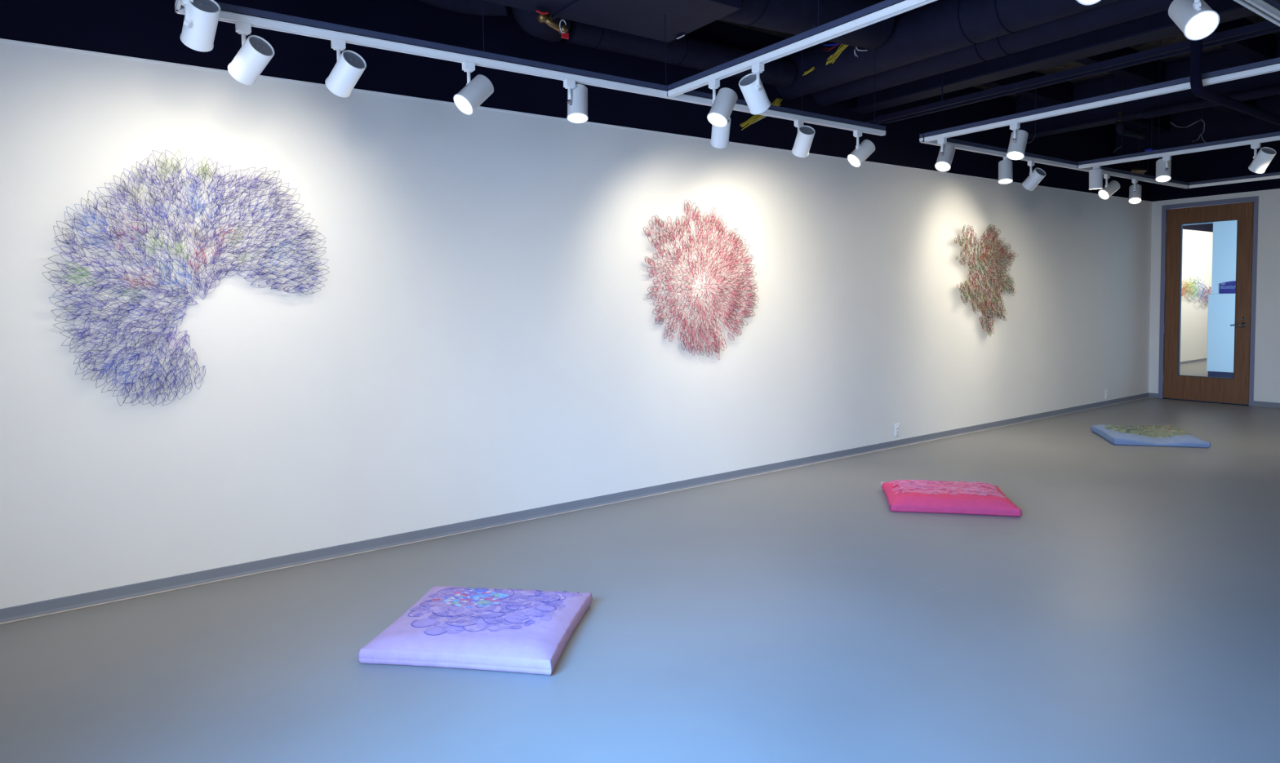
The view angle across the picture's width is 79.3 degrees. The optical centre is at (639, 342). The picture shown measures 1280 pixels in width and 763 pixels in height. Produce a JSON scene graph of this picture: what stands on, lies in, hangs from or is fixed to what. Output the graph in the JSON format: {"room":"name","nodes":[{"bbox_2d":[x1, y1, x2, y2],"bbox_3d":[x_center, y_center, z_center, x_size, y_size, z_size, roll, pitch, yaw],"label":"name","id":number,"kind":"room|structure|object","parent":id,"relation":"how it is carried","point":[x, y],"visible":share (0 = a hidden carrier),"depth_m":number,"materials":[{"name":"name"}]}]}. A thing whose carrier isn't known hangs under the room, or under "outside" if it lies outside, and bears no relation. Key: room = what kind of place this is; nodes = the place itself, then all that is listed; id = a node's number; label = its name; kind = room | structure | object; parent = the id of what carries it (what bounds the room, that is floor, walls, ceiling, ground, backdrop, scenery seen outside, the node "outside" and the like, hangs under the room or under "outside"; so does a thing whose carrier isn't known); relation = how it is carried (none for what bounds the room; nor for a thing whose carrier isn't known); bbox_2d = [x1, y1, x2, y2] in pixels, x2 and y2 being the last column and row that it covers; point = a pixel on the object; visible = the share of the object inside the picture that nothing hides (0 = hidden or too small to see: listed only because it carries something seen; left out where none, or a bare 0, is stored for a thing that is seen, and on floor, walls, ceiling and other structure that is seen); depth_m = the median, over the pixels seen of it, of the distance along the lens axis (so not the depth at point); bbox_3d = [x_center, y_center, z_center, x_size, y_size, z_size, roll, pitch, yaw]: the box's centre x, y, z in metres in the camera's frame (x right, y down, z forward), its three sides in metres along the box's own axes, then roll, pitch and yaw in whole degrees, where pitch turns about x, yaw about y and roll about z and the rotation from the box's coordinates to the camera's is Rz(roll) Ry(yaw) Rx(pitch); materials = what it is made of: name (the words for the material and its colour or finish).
{"room":"museum","nodes":[
{"label":"museum","id":0,"kind":"room"},
{"bbox_2d":[0,0,1151,608],"bbox_3d":[1.515,-0.721,6.537,12.600,3.450,0.150,-3,4,-35],"label":"wall","id":1,"kind":"structure","parent":0,"point":[482,338],"depth_m":4.62,"materials":[{"name":"white paint"}]},
{"bbox_2d":[41,150,329,406],"bbox_3d":[-2.155,-0.315,3.774,1.218,1.219,0.111,-3,4,-35],"label":"artwork","id":2,"kind":"object","parent":1,"relation":"attached to","point":[220,177],"visible":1,"depth_m":3.70},
{"bbox_2d":[0,392,1149,624],"bbox_3d":[1.676,0.969,6.613,12.400,0.062,0.027,-3,4,-35],"label":"baseboard","id":3,"kind":"structure","parent":1,"relation":"attached to","point":[8,615],"depth_m":4.58,"materials":[{"name":"grey plastic"}]},
{"bbox_2d":[0,38,1152,202],"bbox_3d":[1.627,-1.559,6.488,12.400,0.011,0.003,-3,4,-35],"label":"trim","id":4,"kind":"structure","parent":1,"relation":"attached to","point":[1,39],"depth_m":4.44,"materials":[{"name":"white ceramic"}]},
{"bbox_2d":[643,200,759,359],"bbox_3d":[0.482,-0.447,5.639,1.090,1.171,0.115,-3,4,-35],"label":"artwork","id":5,"kind":"object","parent":1,"relation":"attached to","point":[691,240],"visible":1,"depth_m":5.63},
{"bbox_2d":[894,423,899,436],"bbox_3d":[2.372,0.804,7.111,0.070,0.114,0.010,-3,4,-35],"label":"electrical outlet","id":6,"kind":"object","parent":1,"relation":"attached to","point":[896,425],"visible":1,"depth_m":7.10,"materials":[{"name":"white plastic"}]},
{"bbox_2d":[774,0,1119,99],"bbox_3d":[2.720,-2.024,4.008,0.336,0.336,5.320,-3,4,-35],"label":"duct","id":7,"kind":"object","parent":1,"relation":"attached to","point":[940,27],"visible":0.89,"depth_m":5.00,"materials":[{"name":"metal"}]},
{"bbox_2d":[802,66,814,75],"bbox_3d":[1.261,-2.024,5.757,0.039,0.050,0.098,-3,4,-35],"label":"cable bundle","id":8,"kind":"object","parent":7,"relation":"attached to","point":[811,68],"visible":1,"depth_m":5.75,"materials":[{"name":"yellow plastic"}]},
{"bbox_2d":[826,44,848,65],"bbox_3d":[1.419,-2.082,5.535,0.056,0.141,0.210,-3,4,-35],"label":"cable bundle","id":9,"kind":"object","parent":7,"relation":"attached to","point":[843,47],"visible":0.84,"depth_m":5.53,"materials":[{"name":"yellow plastic"}]},
{"bbox_2d":[822,44,840,51],"bbox_3d":[1.389,-2.131,5.569,0.018,0.037,0.176,-3,4,-35],"label":"cable","id":10,"kind":"object","parent":9,"relation":"on","point":[834,46],"visible":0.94,"depth_m":5.57,"materials":[{"name":"red plastic"}]},
{"bbox_2d":[822,43,839,46],"bbox_3d":[1.392,-2.155,5.564,0.022,0.045,0.199,-3,4,-35],"label":"cable","id":11,"kind":"object","parent":10,"relation":"on","point":[836,44],"visible":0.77,"depth_m":5.58,"materials":[{"name":"blue plastic"}]},
{"bbox_2d":[954,224,1017,337],"bbox_3d":[3.490,-0.625,7.777,1.112,1.143,0.066,-3,4,-35],"label":"artwork","id":12,"kind":"object","parent":1,"relation":"attached to","point":[984,255],"visible":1,"depth_m":7.79},
{"bbox_2d":[811,0,1173,106],"bbox_3d":[3.047,-2.002,4.241,0.256,0.256,5.320,-3,4,-35],"label":"duct","id":13,"kind":"object","parent":1,"relation":"attached to","point":[1120,11],"visible":0.45,"depth_m":5.06,"materials":[{"name":"metal"}]},
{"bbox_2d":[1105,389,1108,399],"bbox_3d":[5.749,0.631,9.504,0.070,0.114,0.010,-3,4,-35],"label":"electrical outlet","id":14,"kind":"object","parent":1,"relation":"attached to","point":[1106,390],"visible":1,"depth_m":9.50,"materials":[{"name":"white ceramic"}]},
{"bbox_2d":[0,361,1279,762],"bbox_3d":[6.066,0.934,7.599,21.300,0.120,7.500,-3,4,-35],"label":"floor","id":15,"kind":"structure","parent":0,"point":[1129,612],"depth_m":3.21,"materials":[{"name":"grey concrete"}]},
{"bbox_2d":[357,585,592,675],"bbox_3d":[-0.651,1.171,3.240,0.770,0.093,0.684,0,3,9],"label":"floor cushion","id":16,"kind":"object","parent":15,"relation":"on","point":[525,631],"visible":1,"depth_m":3.06,"materials":[{"name":"fabric"}]},
{"bbox_2d":[880,480,1022,516],"bbox_3d":[2.054,1.018,5.176,0.784,0.101,0.624,0,3,12],"label":"floor cushion","id":17,"kind":"object","parent":15,"relation":"on","point":[975,498],"visible":1,"depth_m":4.96,"materials":[{"name":"fabric"}]},
{"bbox_2d":[1090,424,1210,448],"bbox_3d":[4.778,0.862,7.275,0.758,0.099,0.759,0,3,17],"label":"floor cushion","id":18,"kind":"object","parent":15,"relation":"on","point":[1155,435],"visible":1,"depth_m":7.05,"materials":[{"name":"fabric"}]},
{"bbox_2d":[716,0,1279,97],"bbox_3d":[6.047,-2.648,7.438,21.200,0.150,7.500,-3,4,-35],"label":"ceiling","id":19,"kind":"structure","parent":0,"point":[1255,19],"depth_m":6.49,"materials":[{"name":"concrete"}]},
{"bbox_2d":[418,0,508,16],"bbox_3d":[-1.164,-2.004,4.223,0.926,0.327,0.262,-2,3,-25],"label":"pipe","id":20,"kind":"object","parent":19,"relation":"hanging from","point":[474,7],"visible":0.92,"depth_m":4.30,"materials":[{"name":"black metal"}]},
{"bbox_2d":[511,7,571,42],"bbox_3d":[-0.592,-2.041,4.501,0.230,0.508,0.534,0,3,14],"label":"pipe","id":21,"kind":"object","parent":19,"relation":"hanging from","point":[527,20],"visible":0.47,"depth_m":4.42,"materials":[{"name":"black metal"}]},
{"bbox_2d":[562,21,795,87],"bbox_3d":[0.340,-2.016,5.360,1.920,0.206,0.206,-3,4,-35],"label":"duct","id":22,"kind":"object","parent":21,"relation":"attached to","point":[686,51],"visible":0.77,"depth_m":5.22,"materials":[{"name":"black metal"}]},
{"bbox_2d":[481,0,741,42],"bbox_3d":[-1.188,-1.935,3.339,3.808,0.436,0.674,-3,4,-35],"label":"duct","id":23,"kind":"object","parent":19,"relation":"hanging from","point":[642,18],"visible":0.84,"depth_m":4.20,"materials":[{"name":"metal"}]},
{"bbox_2d":[480,0,490,53],"bbox_3d":[-0.739,-1.560,3.627,0.060,0.390,0.012,-3,4,-35],"label":"rod","id":24,"kind":"object","parent":23,"relation":"hanging from","point":[482,0],"visible":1,"depth_m":3.63,"materials":[{"name":"paint"}]},
{"bbox_2d":[535,9,568,39],"bbox_3d":[-0.484,-1.717,4.177,0.199,0.127,0.064,-3,4,-35],"label":"valve","id":25,"kind":"object","parent":23,"relation":"attached to","point":[543,17],"visible":1,"depth_m":4.18,"materials":[{"name":"gold metal"}]},
{"bbox_2d":[664,14,666,85],"bbox_3d":[0.142,-1.608,4.251,0.060,0.390,0.012,-3,4,-35],"label":"rod","id":26,"kind":"object","parent":23,"relation":"hanging from","point":[664,15],"visible":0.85,"depth_m":4.25,"materials":[{"name":"paint"}]},
{"bbox_2d":[174,0,886,136],"bbox_3d":[-0.031,-1.374,4.138,4.233,0.060,0.039,-3,4,-35],"label":"track","id":27,"kind":"object","parent":26,"relation":"hanging from","point":[232,14],"visible":0.94,"depth_m":3.63,"materials":[{"name":"white metal"}]},
{"bbox_2d":[175,0,184,11],"bbox_3d":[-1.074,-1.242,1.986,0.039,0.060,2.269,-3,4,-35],"label":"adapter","id":28,"kind":"object","parent":27,"relation":"attached to","point":[180,7],"visible":0.57,"depth_m":2.88,"materials":[{"name":"white metal"}]},
{"bbox_2d":[180,0,220,52],"bbox_3d":[-1.606,-1.164,2.819,0.122,0.184,0.194,-3,4,-35],"label":"lamp","id":29,"kind":"object","parent":28,"relation":"attached to","point":[201,20],"visible":1,"depth_m":2.79,"materials":[{"name":"white metal"}]},
{"bbox_2d":[227,21,274,85],"bbox_3d":[-1.526,-1.140,3.029,0.195,0.240,0.109,1,4,32],"label":"lamp","id":30,"kind":"object","parent":27,"relation":"hanging from","point":[255,52],"visible":1,"depth_m":3.01,"materials":[{"name":"white metal"}]},
{"bbox_2d":[324,38,366,97],"bbox_3d":[-1.232,-1.156,3.234,0.195,0.239,0.109,2,4,39],"label":"lamp","id":31,"kind":"object","parent":27,"relation":"hanging from","point":[349,66],"visible":1,"depth_m":3.21,"materials":[{"name":"white metal"}]},
{"bbox_2d":[453,61,493,115],"bbox_3d":[-0.769,-1.175,3.560,0.191,0.252,0.134,-3,4,-35],"label":"lamp","id":32,"kind":"object","parent":27,"relation":"hanging from","point":[476,91],"visible":1,"depth_m":3.53,"materials":[{"name":"white metal"}]},
{"bbox_2d":[563,79,588,123],"bbox_3d":[-0.321,-1.232,3.958,0.114,0.195,0.162,0,3,10],"label":"lamp","id":33,"kind":"object","parent":27,"relation":"hanging from","point":[577,94],"visible":1,"depth_m":3.92,"materials":[{"name":"white metal"}]},
{"bbox_2d":[710,118,730,148],"bbox_3d":[0.467,-1.249,4.458,0.109,0.241,0.194,-1,3,-1],"label":"lamp","id":34,"kind":"object","parent":27,"relation":"hanging from","point":[720,135],"visible":0.52,"depth_m":4.44,"materials":[{"name":"white metal"}]},
{"bbox_2d":[791,120,815,157],"bbox_3d":[1.021,-1.280,4.827,0.109,0.236,0.191,-1,3,-8],"label":"lamp","id":35,"kind":"object","parent":27,"relation":"hanging from","point":[805,135],"visible":1,"depth_m":4.79,"materials":[{"name":"white metal"}]},
{"bbox_2d":[847,130,875,167],"bbox_3d":[1.504,-1.310,5.244,0.192,0.236,0.109,-2,3,-19],"label":"lamp","id":36,"kind":"object","parent":27,"relation":"hanging from","point":[862,152],"visible":1,"depth_m":5.20,"materials":[{"name":"white metal"}]},
{"bbox_2d":[717,0,894,48],"bbox_3d":[1.000,-2.082,4.796,1.446,0.390,0.326,-3,4,-35],"label":"duct","id":37,"kind":"object","parent":23,"relation":"attached to","point":[795,17],"visible":0.66,"depth_m":4.69,"materials":[{"name":"black metal"}]},
{"bbox_2d":[800,49,805,111],"bbox_3d":[1.022,-1.681,4.873,0.060,0.440,0.012,-3,4,-35],"label":"rod","id":38,"kind":"object","parent":37,"relation":"hanging from","point":[802,50],"visible":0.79,"depth_m":4.87,"materials":[{"name":"paint"}]},
{"bbox_2d":[739,98,782,130],"bbox_3d":[0.915,-1.739,5.861,0.340,0.250,0.063,-1,3,-9],"label":"cable bundle","id":39,"kind":"object","parent":19,"relation":"hanging from","point":[775,103],"visible":0.69,"depth_m":5.85,"materials":[{"name":"yellow plastic"}]},
{"bbox_2d":[813,0,818,27],"bbox_3d":[0.775,-1.821,3.358,0.060,0.890,0.012,-3,4,-35],"label":"rod","id":40,"kind":"object","parent":19,"relation":"hanging from","point":[815,26],"visible":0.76,"depth_m":3.38,"materials":[{"name":"paint"}]},
{"bbox_2d":[666,0,937,97],"bbox_3d":[0.822,-1.345,3.329,0.039,0.060,2.269,-3,4,-35],"label":"track","id":41,"kind":"object","parent":40,"relation":"hanging from","point":[886,9],"visible":1,"depth_m":3.44,"materials":[{"name":"white metal"}]},
{"bbox_2d":[706,79,737,127],"bbox_3d":[0.410,-1.217,3.922,0.175,0.245,0.146,-3,4,-35],"label":"lamp","id":42,"kind":"object","parent":41,"relation":"attached to","point":[723,104],"visible":1,"depth_m":3.88,"materials":[{"name":"white metal"}]},
{"bbox_2d":[738,62,770,115],"bbox_3d":[0.571,-1.230,3.778,0.134,0.210,0.192,1,4,31],"label":"lamp","id":43,"kind":"object","parent":41,"relation":"hanging from","point":[751,86],"visible":1,"depth_m":3.74,"materials":[{"name":"white metal"}]},
{"bbox_2d":[874,48,875,124],"bbox_3d":[1.605,-1.938,5.277,0.060,0.890,0.012,-3,4,-35],"label":"rod","id":44,"kind":"object","parent":19,"relation":"hanging from","point":[874,49],"visible":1,"depth_m":5.29,"materials":[{"name":"paint"}]},
{"bbox_2d":[981,71,1072,105],"bbox_3d":[3.252,-2.394,6.935,2.360,0.210,0.100,-3,4,-35],"label":"joist","id":45,"kind":"object","parent":19,"relation":"attached to","point":[1060,93],"visible":0.24,"depth_m":7.28,"materials":[{"name":"black paint"}]},
{"bbox_2d":[1026,88,1035,143],"bbox_3d":[3.305,-2.081,6.512,0.069,0.791,0.012,0,3,9],"label":"cable","id":46,"kind":"object","parent":19,"relation":"hanging from","point":[1035,89],"visible":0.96,"depth_m":6.52,"materials":[{"name":"black rubber"}]},
{"bbox_2d":[849,0,1279,114],"bbox_3d":[3.420,-2.137,4.500,0.200,0.470,5.320,-3,4,-35],"label":"steel beam","id":47,"kind":"structure","parent":19,"relation":"attached to","point":[1159,25],"depth_m":5.35,"materials":[{"name":"metal"}]},
{"bbox_2d":[1190,39,1279,125],"bbox_3d":[3.812,-1.754,4.708,2.127,0.771,0.052,-3,4,-35],"label":"pipe","id":48,"kind":"object","parent":47,"relation":"hanging from","point":[1197,89],"visible":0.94,"depth_m":4.20,"materials":[{"name":"black metal"}]},
{"bbox_2d":[865,20,1279,124],"bbox_3d":[3.242,-2.038,4.483,0.124,0.640,4.692,-3,4,-35],"label":"cable tray","id":49,"kind":"object","parent":19,"relation":"hanging from","point":[1267,27],"visible":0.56,"depth_m":4.97,"materials":[{"name":"paint"}]},
{"bbox_2d":[1113,77,1123,153],"bbox_3d":[4.510,-2.173,7.299,0.039,0.733,0.096,-2,3,-13],"label":"cable","id":50,"kind":"object","parent":19,"relation":"hanging from","point":[1122,77],"visible":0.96,"depth_m":7.26,"materials":[{"name":"black rubber"}]},
{"bbox_2d":[1074,47,1164,85],"bbox_3d":[3.715,-2.367,6.283,2.360,0.210,0.100,-3,4,-35],"label":"joist","id":51,"kind":"object","parent":19,"relation":"attached to","point":[1148,73],"visible":0.24,"depth_m":6.62,"materials":[{"name":"black paint"}]},
{"bbox_2d":[1130,123,1146,174],"bbox_3d":[5.477,-2.238,8.478,0.287,0.760,0.051,-3,4,-31],"label":"brass fitting","id":52,"kind":"object","parent":19,"relation":"hanging from","point":[1134,170],"visible":0.73,"depth_m":8.49,"materials":[{"name":"gold metal"}]},
{"bbox_2d":[1011,34,1279,139],"bbox_3d":[5.507,-2.271,5.977,0.200,0.430,5.320,-3,4,-35],"label":"steel beam","id":53,"kind":"structure","parent":19,"relation":"attached to","point":[1220,59],"depth_m":7.24,"materials":[{"name":"metal"}]},
{"bbox_2d":[1115,112,1146,139],"bbox_3d":[4.722,-2.086,7.431,0.487,0.200,0.074,-3,4,-33],"label":"pipe","id":54,"kind":"object","parent":53,"relation":"attached to","point":[1126,131],"visible":0.97,"depth_m":7.35,"materials":[{"name":"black metal"}]},
{"bbox_2d":[1142,84,1279,119],"bbox_3d":[5.574,-1.989,5.472,0.080,0.080,3.600,-3,4,-35],"label":"pipe","id":55,"kind":"object","parent":53,"relation":"hanging from","point":[1274,90],"visible":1,"depth_m":6.54,"materials":[{"name":"black metal"}]},
{"bbox_2d":[1124,114,1170,133],"bbox_3d":[5.233,-2.502,8.338,2.100,0.210,0.100,-3,4,-35],"label":"joist","id":56,"kind":"object","parent":19,"relation":"attached to","point":[1162,122],"visible":0.24,"depth_m":8.71,"materials":[{"name":"black paint"}]},
{"bbox_2d":[1144,117,1155,151],"bbox_3d":[4.971,-2.197,7.493,0.160,0.720,0.060,-3,4,-35],"label":"connector","id":57,"kind":"object","parent":19,"relation":"hanging from","point":[1151,148],"visible":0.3,"depth_m":7.49,"materials":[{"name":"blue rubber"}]},
{"bbox_2d":[1155,40,1160,150],"bbox_3d":[4.293,-2.041,6.376,0.060,0.890,0.012,-3,4,-35],"label":"rod","id":58,"kind":"object","parent":19,"relation":"hanging from","point":[1160,41],"visible":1,"depth_m":6.38,"materials":[{"name":"paint"}]},
{"bbox_2d":[1077,131,1279,168],"bbox_3d":[4.825,-1.536,5.663,0.039,0.060,3.088,-3,4,-35],"label":"track","id":59,"kind":"object","parent":58,"relation":"hanging from","point":[1274,136],"visible":1,"depth_m":6.24,"materials":[{"name":"white metal"}]},
{"bbox_2d":[1088,165,1102,190],"bbox_3d":[3.996,-1.447,6.759,0.133,0.207,0.109,-3,4,-35],"label":"lamp","id":60,"kind":"object","parent":59,"relation":"hanging from","point":[1095,175],"visible":1,"depth_m":6.71,"materials":[{"name":"white metal"}]},
{"bbox_2d":[1155,155,1171,182],"bbox_3d":[4.352,-1.438,6.417,0.109,0.201,0.165,1,4,36],"label":"lamp","id":61,"kind":"object","parent":59,"relation":"hanging from","point":[1163,165],"visible":1,"depth_m":6.38,"materials":[{"name":"white metal"}]},
{"bbox_2d":[1248,142,1276,173],"bbox_3d":[4.692,-1.395,5.819,0.109,0.234,0.189,-1,3,1],"label":"lamp","id":62,"kind":"object","parent":59,"relation":"hanging from","point":[1265,155],"visible":1,"depth_m":5.80,"materials":[{"name":"white metal"}]},
{"bbox_2d":[1169,108,1204,136],"bbox_3d":[5.064,-2.231,7.040,0.624,0.606,0.166,-3,4,-35],"label":"cable","id":63,"kind":"object","parent":19,"relation":"hanging from","point":[1202,120],"visible":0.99,"depth_m":6.97,"materials":[{"name":"grey plastic"}]},
{"bbox_2d":[1112,94,1279,155],"bbox_3d":[7.382,-2.373,7.306,0.200,0.430,5.320,-3,4,-35],"label":"steel beam","id":64,"kind":"structure","parent":19,"relation":"attached to","point":[1219,125],"depth_m":8.73,"materials":[{"name":"metal"}]},
{"bbox_2d":[1210,98,1255,118],"bbox_3d":[5.696,-2.475,7.686,2.100,0.210,0.100,-3,4,-35],"label":"joist","id":65,"kind":"object","parent":19,"relation":"attached to","point":[1251,102],"visible":0.11,"depth_m":8.07,"materials":[{"name":"black paint"}]},
{"bbox_2d":[1211,17,1275,62],"bbox_3d":[4.178,-2.340,5.632,2.360,0.210,0.100,-3,4,-35],"label":"joist","id":66,"kind":"object","parent":19,"relation":"attached to","point":[1260,48],"visible":0.34,"depth_m":6.01,"materials":[{"name":"black paint"}]},
{"bbox_2d":[1180,223,1213,361],"bbox_3d":[9.287,-1.249,14.002,8.460,3.450,0.150,-3,4,-35],"label":"wall","id":67,"kind":"structure","parent":0,"point":[1197,248],"depth_m":15.00,"materials":[{"name":"white paint"}]},
{"bbox_2d":[1180,358,1206,365],"bbox_3d":[9.326,0.448,13.991,8.360,0.062,0.027,-3,4,-35],"label":"baseboard","id":68,"kind":"structure","parent":67,"relation":"attached to","point":[1202,360],"depth_m":15.02,"materials":[{"name":"grey plastic"}]},
{"bbox_2d":[1181,276,1211,303],"bbox_3d":[10.718,-1.004,14.845,1.879,0.541,0.135,-3,4,-35],"label":"artwork","id":69,"kind":"object","parent":67,"relation":"attached to","point":[1190,287],"visible":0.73,"depth_m":14.74},
{"bbox_2d":[1148,140,1279,403],"bbox_3d":[8.242,-0.915,8.056,0.140,3.450,5.450,-3,4,-35],"label":"wall","id":70,"kind":"structure","parent":0,"point":[1267,340],"depth_m":9.25,"materials":[{"name":"white paint"}]},
{"bbox_2d":[1148,392,1158,398],"bbox_3d":[6.745,0.696,10.149,0.027,0.062,0.117,-3,4,-35],"label":"baseboard","id":71,"kind":"structure","parent":70,"relation":"attached to","point":[1150,395],"depth_m":10.15,"materials":[{"name":"grey plastic"}]},
{"bbox_2d":[1162,397,1248,405],"bbox_3d":[7.138,0.739,9.733,0.170,0.006,0.919,-3,4,-35],"label":"trim","id":72,"kind":"structure","parent":70,"relation":"attached to","point":[1164,397],"depth_m":9.67,"materials":[{"name":"paint"}]},
{"bbox_2d":[1162,201,1253,404],"bbox_3d":[7.058,-0.483,9.630,0.118,2.432,0.922,-3,4,-35],"label":"door","id":73,"kind":"structure","parent":70,"relation":"in","point":[1235,389],"depth_m":9.61,"materials":[{"name":"brown wood"}]},
{"bbox_2d":[1158,195,1258,405],"bbox_3d":[7.121,-0.508,9.672,0.158,2.503,1.014,-3,4,-35],"label":"trim","id":74,"kind":"structure","parent":70,"relation":"attached to","point":[1255,199],"depth_m":9.49,"materials":[{"name":"grey paint"}]},
{"bbox_2d":[1253,400,1279,408],"bbox_3d":[8.573,0.802,7.577,0.027,0.062,4.169,-3,4,-35],"label":"baseboard","id":75,"kind":"structure","parent":70,"relation":"attached to","point":[1263,404],"depth_m":9.18,"materials":[{"name":"grey plastic"}]},
{"bbox_2d":[1211,220,1237,293],"bbox_3d":[10.407,-1.097,10.796,0.150,3.450,4.020,-3,4,-35],"label":"wall","id":76,"kind":"structure","parent":0,"point":[1224,233],"depth_m":12.25,"materials":[{"name":"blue paint"}]},
{"bbox_2d":[1182,222,1213,226],"bbox_3d":[8.881,-2.425,12.848,0.150,0.965,1.180,-3,4,-35],"label":"trim","id":77,"kind":"structure","parent":76,"relation":"attached to","point":[1210,222],"depth_m":12.55,"materials":[{"name":"blue paint"}]},
{"bbox_2d":[1206,293,1235,373],"bbox_3d":[10.401,-0.096,10.855,0.180,1.245,4.055,-3,4,-35],"label":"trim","id":78,"kind":"structure","parent":76,"relation":"attached to","point":[1221,307],"depth_m":12.30,"materials":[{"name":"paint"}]},
{"bbox_2d":[1208,371,1233,377],"bbox_3d":[10.361,0.579,10.846,0.015,0.100,4.040,-3,4,-35],"label":"baseboard","id":79,"kind":"structure","parent":76,"relation":"attached to","point":[1211,374],"depth_m":12.34,"materials":[{"name":"blue plastic"}]},
{"bbox_2d":[1219,280,1235,293],"bbox_3d":[9.377,-0.872,12.127,0.010,0.195,0.460,-3,4,-35],"label":"room sign","id":80,"kind":"object","parent":76,"relation":"attached to","point":[1229,287],"visible":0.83,"depth_m":12.22,"materials":[{"name":"blue plastic"}]},
{"bbox_2d":[1232,0,1279,26],"bbox_3d":[1.305,-1.296,2.258,4.233,0.060,0.039,-3,4,-35],"label":"track","id":81,"kind":"object","parent":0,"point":[1269,10],"visible":1,"depth_m":3.11,"materials":[{"name":"white metal"}]},
{"bbox_2d":[1075,0,1101,5],"bbox_3d":[1.328,-1.137,2.324,0.112,0.266,0.195,-1,3,0],"label":"lamp","id":82,"kind":"object","parent":81,"relation":"hanging from","point":[1086,2],"visible":1,"depth_m":2.29,"materials":[{"name":"white metal"}]},
{"bbox_2d":[1168,0,1219,40],"bbox_3d":[2.010,-1.200,2.806,0.109,0.213,0.197,-1,3,8],"label":"lamp","id":83,"kind":"object","parent":81,"relation":"hanging from","point":[1195,19],"visible":1,"depth_m":2.77,"materials":[{"name":"white metal"}]},
{"bbox_3d":[3.154,-2.022,6.374,0.060,0.891,0.012,-3,4,-35],"label":"rod","id":84,"kind":"object","parent":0,"visible":0},
{"bbox_2d":[919,133,1188,189],"bbox_3d":[3.988,-1.593,6.985,4.773,0.060,0.039,-3,4,-35],"label":"track","id":85,"kind":"object","parent":84,"relation":"hanging from","point":[957,144],"visible":0.81,"depth_m":6.63,"materials":[{"name":"white metal"}]},
{"bbox_2d":[998,156,1013,184],"bbox_3d":[2.946,-1.393,6.228,0.109,0.223,0.176,0,3,20],"label":"lamp","id":86,"kind":"object","parent":85,"relation":"hanging from","point":[1005,166],"visible":0.99,"depth_m":6.18,"materials":[{"name":"white metal"}]},
{"bbox_2d":[1022,160,1045,191],"bbox_3d":[3.321,-1.409,6.532,0.144,0.237,0.194,-2,3,-20],"label":"lamp","id":87,"kind":"object","parent":85,"relation":"hanging from","point":[1035,177],"visible":1,"depth_m":6.49,"materials":[{"name":"white metal"}]},
{"bbox_2d":[923,57,1279,142],"bbox_3d":[2.725,-1.449,4.677,0.039,0.060,2.269,-3,4,-35],"label":"track","id":88,"kind":"object","parent":85,"relation":"attached to","point":[1272,65],"visible":1,"depth_m":4.56,"materials":[{"name":"white metal"}]},
{"bbox_2d":[934,137,955,172],"bbox_3d":[2.191,-1.342,5.541,0.109,0.228,0.179,2,4,43],"label":"lamp","id":89,"kind":"object","parent":88,"relation":"hanging from","point":[946,153],"visible":1,"depth_m":5.50,"materials":[{"name":"white metal"}]},
{"bbox_2d":[1006,123,1028,159],"bbox_3d":[2.498,-1.324,5.105,0.162,0.226,0.112,-3,4,-35],"label":"lamp","id":90,"kind":"object","parent":88,"relation":"hanging from","point":[1019,138],"visible":1,"depth_m":5.07,"materials":[{"name":"white metal"}]},
{"bbox_2d":[1097,173,1119,199],"bbox_3d":[4.450,-1.473,7.321,0.195,0.231,0.109,-2,3,-16],"label":"lamp","id":91,"kind":"object","parent":85,"relation":"hanging from","point":[1113,186],"visible":1,"depth_m":7.28,"materials":[{"name":"white metal"}]},
{"bbox_2d":[1128,178,1142,204],"bbox_3d":[4.918,-1.497,7.667,0.109,0.236,0.172,1,4,32],"label":"lamp","id":92,"kind":"object","parent":85,"relation":"hanging from","point":[1135,190],"visible":1,"depth_m":7.63,"materials":[{"name":"white metal"}]},
{"bbox_2d":[1188,172,1279,188],"bbox_3d":[6.938,-1.638,6.915,0.039,0.060,3.488,-3,4,-35],"label":"track","id":93,"kind":"object","parent":85,"relation":"attached to","point":[1276,175],"visible":1,"depth_m":7.99,"materials":[{"name":"white metal"}]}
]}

